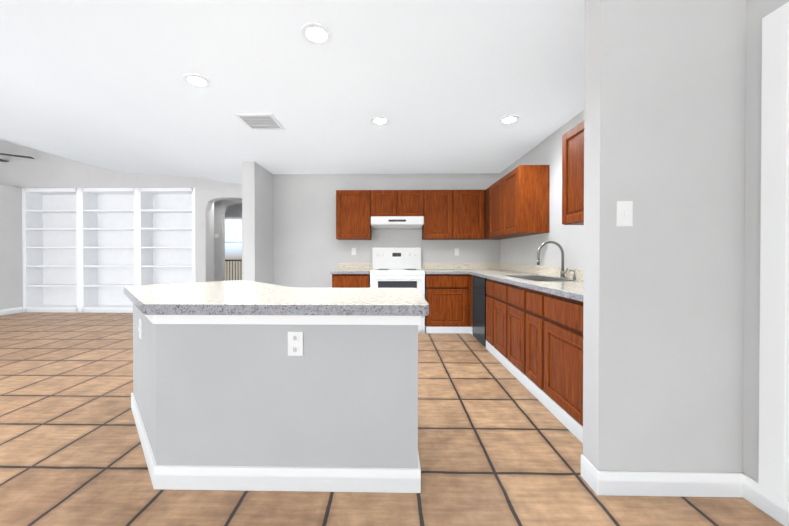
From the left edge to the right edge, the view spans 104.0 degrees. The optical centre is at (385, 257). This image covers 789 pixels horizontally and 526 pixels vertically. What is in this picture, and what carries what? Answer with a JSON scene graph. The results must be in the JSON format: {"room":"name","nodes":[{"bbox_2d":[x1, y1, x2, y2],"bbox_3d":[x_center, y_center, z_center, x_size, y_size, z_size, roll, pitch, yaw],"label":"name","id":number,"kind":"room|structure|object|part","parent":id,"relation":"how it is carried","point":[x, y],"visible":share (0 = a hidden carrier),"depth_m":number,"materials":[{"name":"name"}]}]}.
{"room":"kitchen","nodes":[
{"label":"kitchen","id":0,"kind":"room"},
{"bbox_2d":[0,184,21,309],"bbox_3d":[-7.273,-0.138,4.800,0.150,2.460,2.550,0,0,1],"label":"wall","id":1,"kind":"structure","parent":0,"point":[10,252],"depth_m":5.89,"materials":[{"name":"paint"}]},
{"bbox_2d":[0,307,19,314],"bbox_3d":[-7.193,1.037,4.791,0.012,0.110,2.520,0,0,1],"label":"baseboard","id":2,"kind":"structure","parent":1,"relation":"attached to","point":[12,310],"depth_m":5.88,"materials":[{"name":"white wood"}]},
{"bbox_2d":[0,143,241,311],"bbox_3d":[-7.491,-0.718,6.305,10.920,3.600,0.460,0,0,1],"label":"wall","id":3,"kind":"structure","parent":0,"point":[41,169],"depth_m":6.04,"materials":[{"name":"paint"}]},
{"bbox_2d":[214,199,241,280],"bbox_3d":[-6.934,-0.275,7.278,12.000,2.700,0.120,0,0,1],"label":"wall","id":4,"kind":"structure","parent":0,"point":[220,207],"depth_m":7.16,"materials":[{"name":"paint"}]},
{"bbox_2d":[225,204,241,216],"bbox_3d":[-6.899,-0.287,9.178,12.000,2.700,0.120,0,0,1],"label":"wall","id":5,"kind":"structure","parent":0,"point":[235,210],"depth_m":9.07,"materials":[{"name":"paint"}]},
{"bbox_2d":[225,217,241,280],"bbox_3d":[-4.511,-0.086,9.060,0.700,2.180,0.028,0,0,1],"label":"window","id":6,"kind":"structure","parent":5,"relation":"in","point":[233,248],"depth_m":9.07,"materials":[{"name":"white glass"}]},
{"bbox_3d":[-4.511,0.493,9.066,0.580,0.860,0.012,0,0,1],"label":"rail","id":7,"kind":"part","parent":6,"relation":"part of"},
{"bbox_3d":[-4.511,-0.086,9.060,0.700,2.180,0.028,0,0,1],"label":"frame","id":8,"kind":"part","parent":6,"relation":"part of","materials":[{"name":"white"}]},
{"bbox_2d":[242,162,272,283],"bbox_3d":[-1.960,-0.146,5.204,0.180,2.470,1.550,0,0,1],"label":"wall","id":9,"kind":"structure","parent":0,"point":[257,222],"depth_m":4.52,"materials":[{"name":"paint"}]},
{"bbox_2d":[0,0,584,183],"bbox_3d":[-4.237,-1.860,4.308,17.500,0.970,15.500,0,0,1],"label":"ceiling","id":10,"kind":"structure","parent":0,"point":[444,86],"depth_m":2.41,"materials":[{"name":"paint"}]},
{"bbox_2d":[0,153,33,161],"bbox_3d":[-7.337,-1.996,5.414,1.380,0.427,1.451,0,0,1],"label":"ceiling fan","id":11,"kind":"object","parent":10,"relation":"hanging from","point":[1,160],"visible":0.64,"depth_m":5.74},
{"bbox_2d":[183,73,210,87],"bbox_3d":[-1.451,-1.358,2.371,0.184,0.008,0.184,0,0,1],"label":"recessed light","id":12,"kind":"object","parent":10,"relation":"in","point":[197,80],"visible":1,"depth_m":2.37,"materials":[{"name":"white plastic"}]},
{"bbox_2d":[234,114,284,129],"bbox_3d":[-1.258,-1.361,3.107,0.360,0.012,0.360,0,0,1],"label":"ceiling vent","id":13,"kind":"object","parent":10,"relation":"in","point":[261,121],"visible":0.98,"depth_m":3.10,"materials":[{"name":"white metal"}]},
{"bbox_2d":[301,22,331,44],"bbox_3d":[-0.420,-1.355,1.872,0.184,0.008,0.184,0,0,1],"label":"recessed light","id":14,"kind":"object","parent":10,"relation":"in","point":[314,33],"visible":1,"depth_m":1.86,"materials":[{"name":"white plastic"}]},
{"bbox_2d":[371,116,388,124],"bbox_3d":[-0.058,-1.363,3.076,0.184,0.008,0.184,0,0,1],"label":"recessed light","id":15,"kind":"object","parent":10,"relation":"in","point":[379,120],"visible":1,"depth_m":3.07,"materials":[{"name":"white plastic"}]},
{"bbox_2d":[499,115,518,123],"bbox_3d":[1.222,-1.363,3.053,0.184,0.008,0.184,0,0,1],"label":"recessed light","id":16,"kind":"object","parent":10,"relation":"in","point":[510,119],"visible":1,"depth_m":3.04,"materials":[{"name":"white plastic"}]},
{"bbox_2d":[273,173,499,287],"bbox_3d":[-0.011,-0.146,5.168,4.080,2.470,0.150,0,0,1],"label":"wall","id":17,"kind":"structure","parent":0,"point":[310,250],"depth_m":5.11,"materials":[{"name":"paint"}]},
{"bbox_2d":[336,190,375,239],"bbox_3d":[-0.479,-0.669,4.936,0.591,0.760,0.317,0,0,1],"label":"upper cabinet","id":18,"kind":"object","parent":17,"relation":"attached to","point":[355,209],"depth_m":4.78,"materials":[{"name":"brown wood"}]},
{"bbox_2d":[371,216,423,228],"bbox_3d":[0.173,-0.541,4.829,0.790,0.145,0.511,0,0,1],"label":"hood","id":19,"kind":"object","parent":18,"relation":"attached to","point":[377,222],"depth_m":4.58,"materials":[{"name":"white metal"}]},
{"bbox_2d":[376,190,399,219],"bbox_3d":[-0.004,-0.834,4.927,0.472,0.430,0.317,0,0,1],"label":"upper cabinet","id":20,"kind":"object","parent":17,"relation":"attached to","point":[387,201],"depth_m":4.77,"materials":[{"name":"brown wood"}]},
{"bbox_2d":[400,190,423,219],"bbox_3d":[0.355,-0.834,4.920,0.470,0.430,0.317,0,0,1],"label":"upper cabinet","id":21,"kind":"object","parent":17,"relation":"attached to","point":[411,201],"depth_m":4.76,"materials":[{"name":"brown wood"}]},
{"bbox_2d":[416,190,459,239],"bbox_3d":[0.817,-0.669,4.913,0.565,0.760,0.317,0,0,1],"label":"upper cabinet","id":22,"kind":"object","parent":17,"relation":"attached to","point":[441,221],"depth_m":4.76,"materials":[{"name":"brown wood"}]},
{"bbox_2d":[455,248,458,255],"bbox_3d":[1.168,-0.090,5.068,0.072,0.118,0.009,0,0,1],"label":"electrical outlet","id":23,"kind":"object","parent":17,"relation":"attached to","point":[456,251],"visible":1,"depth_m":5.07,"materials":[{"name":"white plastic"}]},
{"bbox_2d":[460,190,479,239],"bbox_3d":[1.245,-0.669,4.905,0.548,0.760,0.317,0,0,1],"label":"upper cabinet","id":24,"kind":"object","parent":17,"relation":"attached to","point":[469,199],"depth_m":4.75,"materials":[{"name":"brown wood"}]},
{"bbox_2d":[0,312,783,525],"bbox_3d":[-4.237,1.145,4.328,17.500,0.100,15.500,0,0,1],"label":"floor","id":25,"kind":"structure","parent":0,"point":[499,444],"depth_m":1.68,"materials":[{"name":"tile"}]},
{"bbox_2d":[22,187,195,312],"bbox_3d":[-5.435,-0.141,6.199,3.450,2.447,0.315,0,0,1],"label":"bookcase","id":26,"kind":"object","parent":25,"relation":"on","point":[90,250],"visible":0.79,"depth_m":6.32,"materials":[{"name":"white wood"}]},
{"bbox_2d":[131,316,420,492],"bbox_3d":[-0.853,0.709,2.139,2.060,0.800,1.337,0,0,1],"label":"kitchen island","id":27,"kind":"object","parent":25,"relation":"on","point":[242,385],"depth_m":1.48,"materials":[{"name":"paint"}]},
{"bbox_2d":[138,319,141,338],"bbox_3d":[-1.521,0.441,1.905,0.014,0.116,0.072,0,1,-44],"label":"switch","id":28,"kind":"object","parent":27,"relation":"attached to","point":[140,320],"depth_m":1.88,"materials":[{"name":"white plastic"}]},
{"bbox_2d":[124,284,419,319],"bbox_3d":[-0.853,0.289,2.137,2.063,0.050,1.340,0,0,1],"label":"island countertop","id":29,"kind":"structure","parent":27,"relation":"on","point":[185,301],"depth_m":1.48,"materials":[{"name":"beige stone"}]},
{"bbox_2d":[288,331,302,355],"bbox_3d":[-0.432,0.411,1.469,0.072,0.115,0.010,0,0,1],"label":"outlet","id":30,"kind":"object","parent":27,"relation":"attached to","point":[295,338],"depth_m":1.47,"materials":[{"name":"white plastic"}]},
{"bbox_2d":[330,273,369,287],"bbox_3d":[-0.508,0.665,4.781,0.538,0.855,0.647,0,0,1],"label":"base cabinet","id":31,"kind":"object","parent":25,"relation":"on","point":[339,280],"depth_m":4.46,"materials":[{"name":"brown wood"}]},
{"bbox_2d":[330,269,369,272],"bbox_3d":[-0.515,0.217,4.773,0.564,0.041,0.656,0,0,1],"label":"countertop","id":32,"kind":"structure","parent":31,"relation":"on","point":[338,270],"depth_m":4.45,"materials":[{"name":"beige stone"}]},
{"bbox_2d":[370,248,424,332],"bbox_3d":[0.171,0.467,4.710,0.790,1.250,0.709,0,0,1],"label":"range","id":33,"kind":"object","parent":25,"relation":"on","point":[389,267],"depth_m":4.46,"materials":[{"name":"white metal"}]},
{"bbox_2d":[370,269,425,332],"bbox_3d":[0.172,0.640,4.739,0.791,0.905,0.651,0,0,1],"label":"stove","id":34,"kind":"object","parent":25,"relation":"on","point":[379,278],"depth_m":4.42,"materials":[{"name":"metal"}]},
{"bbox_2d":[426,273,469,332],"bbox_3d":[0.914,0.665,4.755,0.658,0.855,0.647,0,0,1],"label":"base cabinet","id":35,"kind":"object","parent":25,"relation":"on","point":[447,294],"depth_m":4.44,"materials":[{"name":"brown wood"}]},
{"bbox_2d":[426,269,469,272],"bbox_3d":[0.885,0.217,4.748,0.615,0.041,0.656,0,0,1],"label":"countertop","id":36,"kind":"structure","parent":35,"relation":"on","point":[427,270],"depth_m":4.54,"materials":[{"name":"beige stone"}]},
{"bbox_2d":[470,277,481,343],"bbox_3d":[1.525,0.670,3.974,0.639,0.855,0.656,0,0,1],"label":"base cabinet","id":37,"kind":"object","parent":25,"relation":"on","point":[475,282],"depth_m":4.11,"materials":[{"name":"metal"}]},
{"bbox_2d":[472,275,486,346],"bbox_3d":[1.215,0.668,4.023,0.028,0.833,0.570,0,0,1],"label":"dishwasher","id":38,"kind":"object","parent":37,"relation":"in","point":[479,283],"depth_m":3.97,"materials":[{"name":"black metal"}]},
{"bbox_2d":[482,277,489,351],"bbox_3d":[1.517,0.673,3.542,0.639,0.855,0.352,0,0,1],"label":"base cabinet","id":39,"kind":"object","parent":25,"relation":"on","point":[485,284],"depth_m":3.71,"materials":[{"name":"brown wood"}]},
{"bbox_2d":[490,277,505,363],"bbox_3d":[1.512,0.675,3.235,0.639,0.855,0.558,0,0,1],"label":"base cabinet","id":40,"kind":"object","parent":25,"relation":"on","point":[495,282],"depth_m":3.36,"materials":[{"name":"brown wood"}]},
{"bbox_2d":[502,281,517,378],"bbox_3d":[1.504,0.677,2.825,0.639,0.855,0.558,0,0,1],"label":"base cabinet","id":41,"kind":"object","parent":25,"relation":"on","point":[509,289],"depth_m":2.96,"materials":[{"name":"brown wood"}]},
{"bbox_2d":[518,289,533,394],"bbox_3d":[1.498,0.680,2.465,0.639,0.855,0.458,0,0,1],"label":"base cabinet","id":42,"kind":"object","parent":25,"relation":"on","point":[522,324],"depth_m":2.59,"materials":[{"name":"brown wood"}]},
{"bbox_2d":[534,289,582,442],"bbox_3d":[1.489,0.683,1.978,0.639,0.855,0.814,0,0,1],"label":"base cabinet","id":43,"kind":"object","parent":25,"relation":"on","point":[558,321],"depth_m":2.08,"materials":[{"name":"brown wood"}]},
{"bbox_2d":[470,269,583,300],"bbox_3d":[1.500,0.226,3.316,0.666,0.041,3.497,0,0,1],"label":"countertop","id":44,"kind":"structure","parent":43,"relation":"on","point":[572,289],"depth_m":2.42,"materials":[{"name":"beige stone"}]},
{"bbox_2d":[502,273,573,280],"bbox_3d":[1.512,0.308,3.068,0.416,0.210,0.796,0,0,1],"label":"sink","id":45,"kind":"object","parent":44,"relation":"in","point":[509,276],"depth_m":3.33,"materials":[{"name":"silver metal"}]},
{"bbox_2d":[534,241,577,280],"bbox_3d":[1.642,0.022,2.972,0.288,0.372,0.248,0,0,1],"label":"faucet","id":46,"kind":"object","parent":44,"relation":"on","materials":[{"name":"silver metal"}]},
{"bbox_2d":[500,110,583,268],"bbox_3d":[1.917,-0.134,3.378,0.160,2.470,3.660,0,0,1],"label":"wall","id":47,"kind":"structure","parent":0,"point":[523,250],"depth_m":3.40,"materials":[{"name":"paint"}]},
{"bbox_2d":[338,263,583,279],"bbox_3d":[0.505,0.153,3.334,2.657,0.104,3.497,0,0,1],"label":"backsplash","id":48,"kind":"structure","parent":47,"relation":"attached to","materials":[{"name":"stone"}]},
{"bbox_2d":[480,188,487,239],"bbox_3d":[1.656,-0.667,4.617,0.400,0.760,0.284,0,0,1],"label":"upper cabinet","id":49,"kind":"object","parent":47,"relation":"attached to","point":[483,193],"depth_m":4.74,"materials":[{"name":"brown wood"}]},
{"bbox_2d":[488,180,519,239],"bbox_3d":[1.681,-0.665,4.234,0.337,0.760,0.598,0,0,1],"label":"upper cabinet","id":50,"kind":"object","parent":47,"relation":"attached to","point":[494,190],"depth_m":4.34,"materials":[{"name":"brown wood"}]},
{"bbox_2d":[500,165,548,235],"bbox_3d":[1.672,-0.661,3.762,0.337,0.760,0.602,0,0,1],"label":"upper cabinet","id":51,"kind":"object","parent":47,"relation":"attached to","point":[514,203],"depth_m":3.46,"materials":[{"name":"brown wood"}]},
{"bbox_2d":[562,120,583,224],"bbox_3d":[1.646,-0.652,2.307,0.337,0.760,0.584,0,0,1],"label":"upper cabinet","id":52,"kind":"object","parent":47,"relation":"attached to","point":[572,140],"depth_m":2.44,"materials":[{"name":"brown wood"}]},
{"bbox_2d":[583,0,745,472],"bbox_3d":[1.483,-0.121,1.496,0.960,2.470,0.120,0,0,1],"label":"wall","id":53,"kind":"structure","parent":0,"point":[664,152],"depth_m":1.44,"materials":[{"name":"paint"}]},
{"bbox_2d":[616,201,632,225],"bbox_3d":[1.114,-0.204,1.434,0.072,0.118,0.016,0,0,1],"label":"light switch","id":54,"kind":"object","parent":53,"relation":"attached to","point":[624,213],"visible":1,"depth_m":1.44,"materials":[{"name":"white plastic"}]},
{"bbox_2d":[588,463,743,497],"bbox_3d":[1.311,1.059,1.442,0.642,0.110,0.015,0,0,1],"label":"baseboard","id":55,"kind":"structure","parent":53,"relation":"attached to","point":[683,484],"depth_m":1.43,"materials":[{"name":"white wood"}]},
{"bbox_2d":[743,0,788,481],"bbox_3d":[1.770,-0.105,-1.055,0.295,2.470,4.970,0,0,1],"label":"wall","id":56,"kind":"structure","parent":0,"point":[757,11],"depth_m":1.40,"materials":[{"name":"paint"}]},
{"bbox_2d":[744,474,788,525],"bbox_3d":[1.617,1.075,-1.044,0.012,0.110,4.970,0,0,1],"label":"baseboard","id":57,"kind":"structure","parent":56,"relation":"attached to","point":[766,501],"depth_m":1.34,"materials":[{"name":"white wood"}]},
{"bbox_2d":[758,2,788,500],"bbox_3d":[1.633,-0.013,0.160,0.022,2.050,2.392,0,0,1],"label":"door frame","id":58,"kind":"structure","parent":56,"relation":"attached to","point":[773,471],"depth_m":1.30,"materials":[{"name":"white wood"}]}
]}

